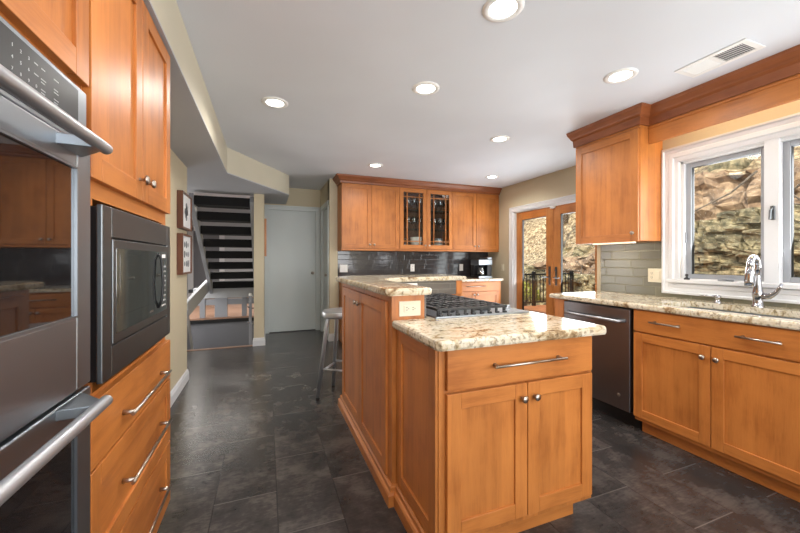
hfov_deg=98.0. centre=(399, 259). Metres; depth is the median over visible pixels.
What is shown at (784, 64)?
crown molding
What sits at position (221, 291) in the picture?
staircase
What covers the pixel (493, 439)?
base cabinet
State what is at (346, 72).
ceiling
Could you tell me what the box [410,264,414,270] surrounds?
wall outlet
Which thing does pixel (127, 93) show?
tall cabinet
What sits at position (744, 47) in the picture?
ceiling vent
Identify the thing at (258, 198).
wall
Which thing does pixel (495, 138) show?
diffuser
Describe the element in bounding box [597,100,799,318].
wall
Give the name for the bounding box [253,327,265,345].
baseboard
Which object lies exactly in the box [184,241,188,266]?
print
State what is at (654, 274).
power outlet
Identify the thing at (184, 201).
framed picture
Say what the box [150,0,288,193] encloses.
soffit
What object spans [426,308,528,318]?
tray
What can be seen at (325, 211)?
door
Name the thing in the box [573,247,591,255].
boulder
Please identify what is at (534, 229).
slope
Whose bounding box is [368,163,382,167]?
recessed light
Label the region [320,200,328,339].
trim
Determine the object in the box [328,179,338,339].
wall
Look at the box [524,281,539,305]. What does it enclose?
shrub
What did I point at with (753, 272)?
kitchen faucet
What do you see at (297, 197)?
wall
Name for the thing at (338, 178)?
crown molding
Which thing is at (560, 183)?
wall
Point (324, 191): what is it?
wall
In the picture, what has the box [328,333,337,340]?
baseboard
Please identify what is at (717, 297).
soap dispenser
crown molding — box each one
[333,173,501,194]
[566,44,799,147]
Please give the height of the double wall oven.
1.308 m
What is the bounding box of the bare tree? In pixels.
[564,214,567,222]
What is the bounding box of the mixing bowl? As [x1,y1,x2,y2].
[410,237,421,244]
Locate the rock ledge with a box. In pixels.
[531,161,799,273]
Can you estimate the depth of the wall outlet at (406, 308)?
1.77 m
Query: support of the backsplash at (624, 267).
attached to the wall at (793, 107)
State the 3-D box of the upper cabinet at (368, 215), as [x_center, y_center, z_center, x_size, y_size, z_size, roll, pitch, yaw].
[-0.473,-0.639,5.279,0.890,0.955,0.359,0,0,-21]
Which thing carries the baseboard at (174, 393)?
attached to the wall at (177, 336)
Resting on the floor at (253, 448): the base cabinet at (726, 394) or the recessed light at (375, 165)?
the base cabinet at (726, 394)
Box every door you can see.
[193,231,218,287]
[269,210,314,331]
[324,209,326,327]
[509,194,596,315]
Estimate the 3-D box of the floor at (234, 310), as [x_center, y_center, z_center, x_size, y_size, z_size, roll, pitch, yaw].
[-4.266,1.228,9.717,5.400,0.030,4.800,0,0,-21]
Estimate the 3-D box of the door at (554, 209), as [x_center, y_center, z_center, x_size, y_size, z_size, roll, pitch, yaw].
[2.167,0.183,4.870,0.163,2.060,1.780,0,0,-21]
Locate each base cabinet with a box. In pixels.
[339,282,341,341]
[394,330,591,532]
[461,281,500,303]
[634,309,799,501]
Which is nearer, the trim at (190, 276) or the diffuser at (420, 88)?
the diffuser at (420, 88)
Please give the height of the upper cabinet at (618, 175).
0.984 m
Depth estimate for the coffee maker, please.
5.79 m
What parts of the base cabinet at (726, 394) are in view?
pull handle, cabinet door, drawer, cabinet door, pull handle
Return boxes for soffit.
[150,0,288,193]
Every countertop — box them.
[392,307,605,351]
[462,277,502,281]
[549,291,799,329]
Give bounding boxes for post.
[247,293,253,344]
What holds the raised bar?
on the bar cabinet at (367, 403)
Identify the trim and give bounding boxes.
[187,345,252,350]
[188,226,224,297]
[190,317,253,323]
[264,204,319,333]
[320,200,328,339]
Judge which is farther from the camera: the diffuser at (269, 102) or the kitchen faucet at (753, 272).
the diffuser at (269, 102)
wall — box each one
[165,148,186,390]
[187,206,253,297]
[190,321,253,348]
[254,194,263,337]
[264,188,320,206]
[321,181,328,205]
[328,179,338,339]
[488,166,575,304]
[524,205,799,304]
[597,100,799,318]
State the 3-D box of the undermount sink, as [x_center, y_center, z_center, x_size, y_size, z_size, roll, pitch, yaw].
[2.056,0.426,2.107,0.422,0.174,0.760,0,0,-21]
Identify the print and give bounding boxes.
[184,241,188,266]
[185,203,187,220]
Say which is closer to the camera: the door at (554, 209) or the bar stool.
the bar stool
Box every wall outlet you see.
[399,301,420,316]
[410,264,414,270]
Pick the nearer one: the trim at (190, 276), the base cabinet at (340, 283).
the base cabinet at (340, 283)
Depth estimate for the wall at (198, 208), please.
11.66 m
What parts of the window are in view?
sash, sill, frame, sash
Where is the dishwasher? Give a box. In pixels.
[564,300,641,429]
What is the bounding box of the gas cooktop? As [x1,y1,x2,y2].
[426,293,528,318]
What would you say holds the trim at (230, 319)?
attached to the wall at (225, 334)
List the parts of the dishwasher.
toe panel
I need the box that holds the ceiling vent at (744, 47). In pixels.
[674,38,765,77]
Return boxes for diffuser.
[266,99,283,106]
[417,85,434,92]
[489,0,516,17]
[493,137,506,140]
[609,71,631,80]
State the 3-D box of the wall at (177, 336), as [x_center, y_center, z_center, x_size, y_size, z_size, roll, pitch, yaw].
[-1.958,0.139,2.451,0.400,2.148,2.140,0,0,-21]
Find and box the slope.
[524,146,799,265]
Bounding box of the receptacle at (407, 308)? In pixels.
[404,305,415,311]
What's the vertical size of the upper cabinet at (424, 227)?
0.955 m
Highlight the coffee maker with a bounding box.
[471,257,491,277]
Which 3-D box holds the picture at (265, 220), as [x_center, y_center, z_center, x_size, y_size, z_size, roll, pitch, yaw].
[-2.054,-0.337,5.317,0.033,0.560,0.300,0,0,-21]
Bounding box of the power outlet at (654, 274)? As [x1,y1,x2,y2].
[648,268,660,282]
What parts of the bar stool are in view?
leg, seat, foot rail, leg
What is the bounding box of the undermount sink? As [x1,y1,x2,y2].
[688,307,799,319]
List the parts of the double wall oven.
control panel, control frame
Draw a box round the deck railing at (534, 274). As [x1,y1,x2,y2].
[524,271,573,305]
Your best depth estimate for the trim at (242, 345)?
4.79 m
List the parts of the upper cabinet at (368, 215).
door, door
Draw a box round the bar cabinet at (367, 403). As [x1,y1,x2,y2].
[338,280,461,507]
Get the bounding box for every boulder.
[563,247,571,253]
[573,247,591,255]
[708,163,719,171]
[718,156,756,169]
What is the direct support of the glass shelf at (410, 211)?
attached to the upper cabinet at (424, 227)
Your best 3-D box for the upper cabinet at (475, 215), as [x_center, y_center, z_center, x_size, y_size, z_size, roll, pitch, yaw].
[1.221,-0.639,5.930,0.900,0.955,0.359,0,0,-21]
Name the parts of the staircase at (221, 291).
landing post, landing post, landing rail, landing post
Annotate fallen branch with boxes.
[694,170,757,211]
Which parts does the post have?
post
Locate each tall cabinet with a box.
[0,0,88,87]
[80,0,171,532]
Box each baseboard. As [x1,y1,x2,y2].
[170,369,188,407]
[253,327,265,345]
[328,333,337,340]
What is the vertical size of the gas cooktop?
0.050 m
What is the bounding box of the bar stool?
[316,307,341,399]
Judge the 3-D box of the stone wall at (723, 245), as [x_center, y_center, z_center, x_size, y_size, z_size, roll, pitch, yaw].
[4.874,0.220,12.249,1.122,2.847,21.401,0,0,-22]
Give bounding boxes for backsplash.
[338,251,487,276]
[601,242,799,308]
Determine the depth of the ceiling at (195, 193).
9.37 m
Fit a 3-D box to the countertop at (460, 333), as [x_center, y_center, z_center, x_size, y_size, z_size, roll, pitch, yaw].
[0.270,0.318,2.135,0.865,0.038,1.523,0,0,-21]
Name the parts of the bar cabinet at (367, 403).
cabinet door, moulding, cabinet door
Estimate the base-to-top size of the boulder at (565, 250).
0.388 m
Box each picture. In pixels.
[177,190,191,231]
[177,233,191,274]
[264,219,266,255]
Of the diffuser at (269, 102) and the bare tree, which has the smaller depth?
the diffuser at (269, 102)
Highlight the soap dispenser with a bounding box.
[700,295,721,302]
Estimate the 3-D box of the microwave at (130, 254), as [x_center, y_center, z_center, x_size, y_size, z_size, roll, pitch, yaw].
[-1.120,0.086,1.087,0.587,0.454,0.660,0,0,-21]
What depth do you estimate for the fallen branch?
7.59 m
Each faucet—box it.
[744,255,782,306]
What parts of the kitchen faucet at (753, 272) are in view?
spout, lever handle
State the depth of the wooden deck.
9.03 m
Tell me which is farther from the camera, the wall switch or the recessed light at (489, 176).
the wall switch
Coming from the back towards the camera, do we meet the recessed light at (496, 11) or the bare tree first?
the bare tree
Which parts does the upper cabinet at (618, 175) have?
rail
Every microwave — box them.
[88,204,169,383]
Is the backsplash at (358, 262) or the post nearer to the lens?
the post
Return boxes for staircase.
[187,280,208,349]
[188,193,253,317]
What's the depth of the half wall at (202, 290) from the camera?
5.32 m
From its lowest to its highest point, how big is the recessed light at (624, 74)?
0.008 m
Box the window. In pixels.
[661,112,799,303]
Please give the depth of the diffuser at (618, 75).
2.30 m
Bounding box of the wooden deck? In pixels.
[524,305,545,313]
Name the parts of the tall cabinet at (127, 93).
cabinet door, drawer, drawer, drawer, knob, pull handle, pull handle, knob, cabinet door, pull handle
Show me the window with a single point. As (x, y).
(775, 140)
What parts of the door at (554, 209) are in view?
handle, handle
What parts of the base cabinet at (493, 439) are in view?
panel, moulding, cabinet door, drawer, knob, pull handle, knob, cabinet door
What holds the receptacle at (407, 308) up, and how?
attached to the wall outlet at (406, 308)
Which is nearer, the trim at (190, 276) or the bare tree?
the trim at (190, 276)
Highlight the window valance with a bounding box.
[648,74,799,143]
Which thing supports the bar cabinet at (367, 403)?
on the floor at (253, 448)
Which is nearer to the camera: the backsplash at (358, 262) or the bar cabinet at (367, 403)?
the bar cabinet at (367, 403)
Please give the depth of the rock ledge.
7.94 m
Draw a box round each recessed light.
[261,97,287,107]
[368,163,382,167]
[412,81,439,94]
[482,0,523,22]
[485,175,498,178]
[490,135,509,141]
[603,67,638,83]
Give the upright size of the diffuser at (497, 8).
0.004 m
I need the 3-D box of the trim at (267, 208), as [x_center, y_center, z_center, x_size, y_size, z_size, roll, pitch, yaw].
[-1.812,0.150,5.894,0.902,2.125,0.056,0,0,-21]
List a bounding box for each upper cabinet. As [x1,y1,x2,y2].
[338,182,398,248]
[399,187,452,249]
[452,191,498,250]
[576,125,662,244]
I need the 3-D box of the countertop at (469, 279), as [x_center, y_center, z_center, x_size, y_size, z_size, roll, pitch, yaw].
[0.377,0.318,5.464,2.560,0.037,0.602,0,0,-21]
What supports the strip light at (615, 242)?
attached to the upper cabinet at (618, 175)
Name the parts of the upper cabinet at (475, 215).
door, door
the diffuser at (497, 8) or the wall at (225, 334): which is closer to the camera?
the diffuser at (497, 8)
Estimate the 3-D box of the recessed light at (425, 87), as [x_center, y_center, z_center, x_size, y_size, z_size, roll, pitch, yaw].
[0.183,-1.212,2.465,0.196,0.008,0.196,0,0,-21]
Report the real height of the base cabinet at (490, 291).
0.876 m
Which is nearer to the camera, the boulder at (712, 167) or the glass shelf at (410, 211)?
the glass shelf at (410, 211)
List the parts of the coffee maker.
carafe handle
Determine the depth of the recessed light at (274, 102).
2.68 m
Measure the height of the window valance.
0.168 m
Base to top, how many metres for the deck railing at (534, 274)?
0.945 m
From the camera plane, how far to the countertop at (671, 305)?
2.30 m
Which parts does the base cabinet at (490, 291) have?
cabinet door, drawer, cabinet door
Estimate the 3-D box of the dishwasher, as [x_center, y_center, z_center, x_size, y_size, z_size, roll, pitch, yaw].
[1.771,0.780,2.818,0.673,0.865,0.583,0,0,-21]
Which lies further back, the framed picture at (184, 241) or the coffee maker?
the coffee maker
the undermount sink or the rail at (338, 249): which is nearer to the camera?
the undermount sink
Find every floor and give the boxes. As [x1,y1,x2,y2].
[157,329,799,532]
[187,297,253,320]
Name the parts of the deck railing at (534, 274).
railing post, rail, railing post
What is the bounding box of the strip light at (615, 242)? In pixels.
[593,242,635,244]
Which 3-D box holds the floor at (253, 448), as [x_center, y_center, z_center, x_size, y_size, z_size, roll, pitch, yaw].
[-0.120,1.273,2.016,6.420,0.120,8.650,0,0,-21]
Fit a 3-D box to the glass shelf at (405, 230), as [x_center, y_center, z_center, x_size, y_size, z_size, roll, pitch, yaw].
[0.359,-0.482,5.636,0.880,0.010,0.266,0,0,-21]
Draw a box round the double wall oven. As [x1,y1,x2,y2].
[0,16,112,532]
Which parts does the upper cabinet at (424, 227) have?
cabinet door, cabinet door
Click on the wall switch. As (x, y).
(343, 268)
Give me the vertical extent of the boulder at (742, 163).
0.349 m
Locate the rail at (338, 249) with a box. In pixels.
[338,249,498,251]
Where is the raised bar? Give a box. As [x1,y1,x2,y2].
[336,274,466,295]
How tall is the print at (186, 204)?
0.170 m
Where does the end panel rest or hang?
on the floor at (253, 448)
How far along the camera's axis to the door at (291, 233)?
5.90 m
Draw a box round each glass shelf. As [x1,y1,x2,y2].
[404,209,448,213]
[404,229,448,231]
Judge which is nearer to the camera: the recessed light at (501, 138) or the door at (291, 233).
the recessed light at (501, 138)
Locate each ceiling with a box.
[176,0,799,189]
[187,192,253,197]
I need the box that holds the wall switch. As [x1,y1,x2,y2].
[340,265,347,271]
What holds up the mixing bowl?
in the upper cabinet at (424, 227)
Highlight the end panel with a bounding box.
[555,298,568,317]
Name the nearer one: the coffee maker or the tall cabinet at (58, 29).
the tall cabinet at (58, 29)

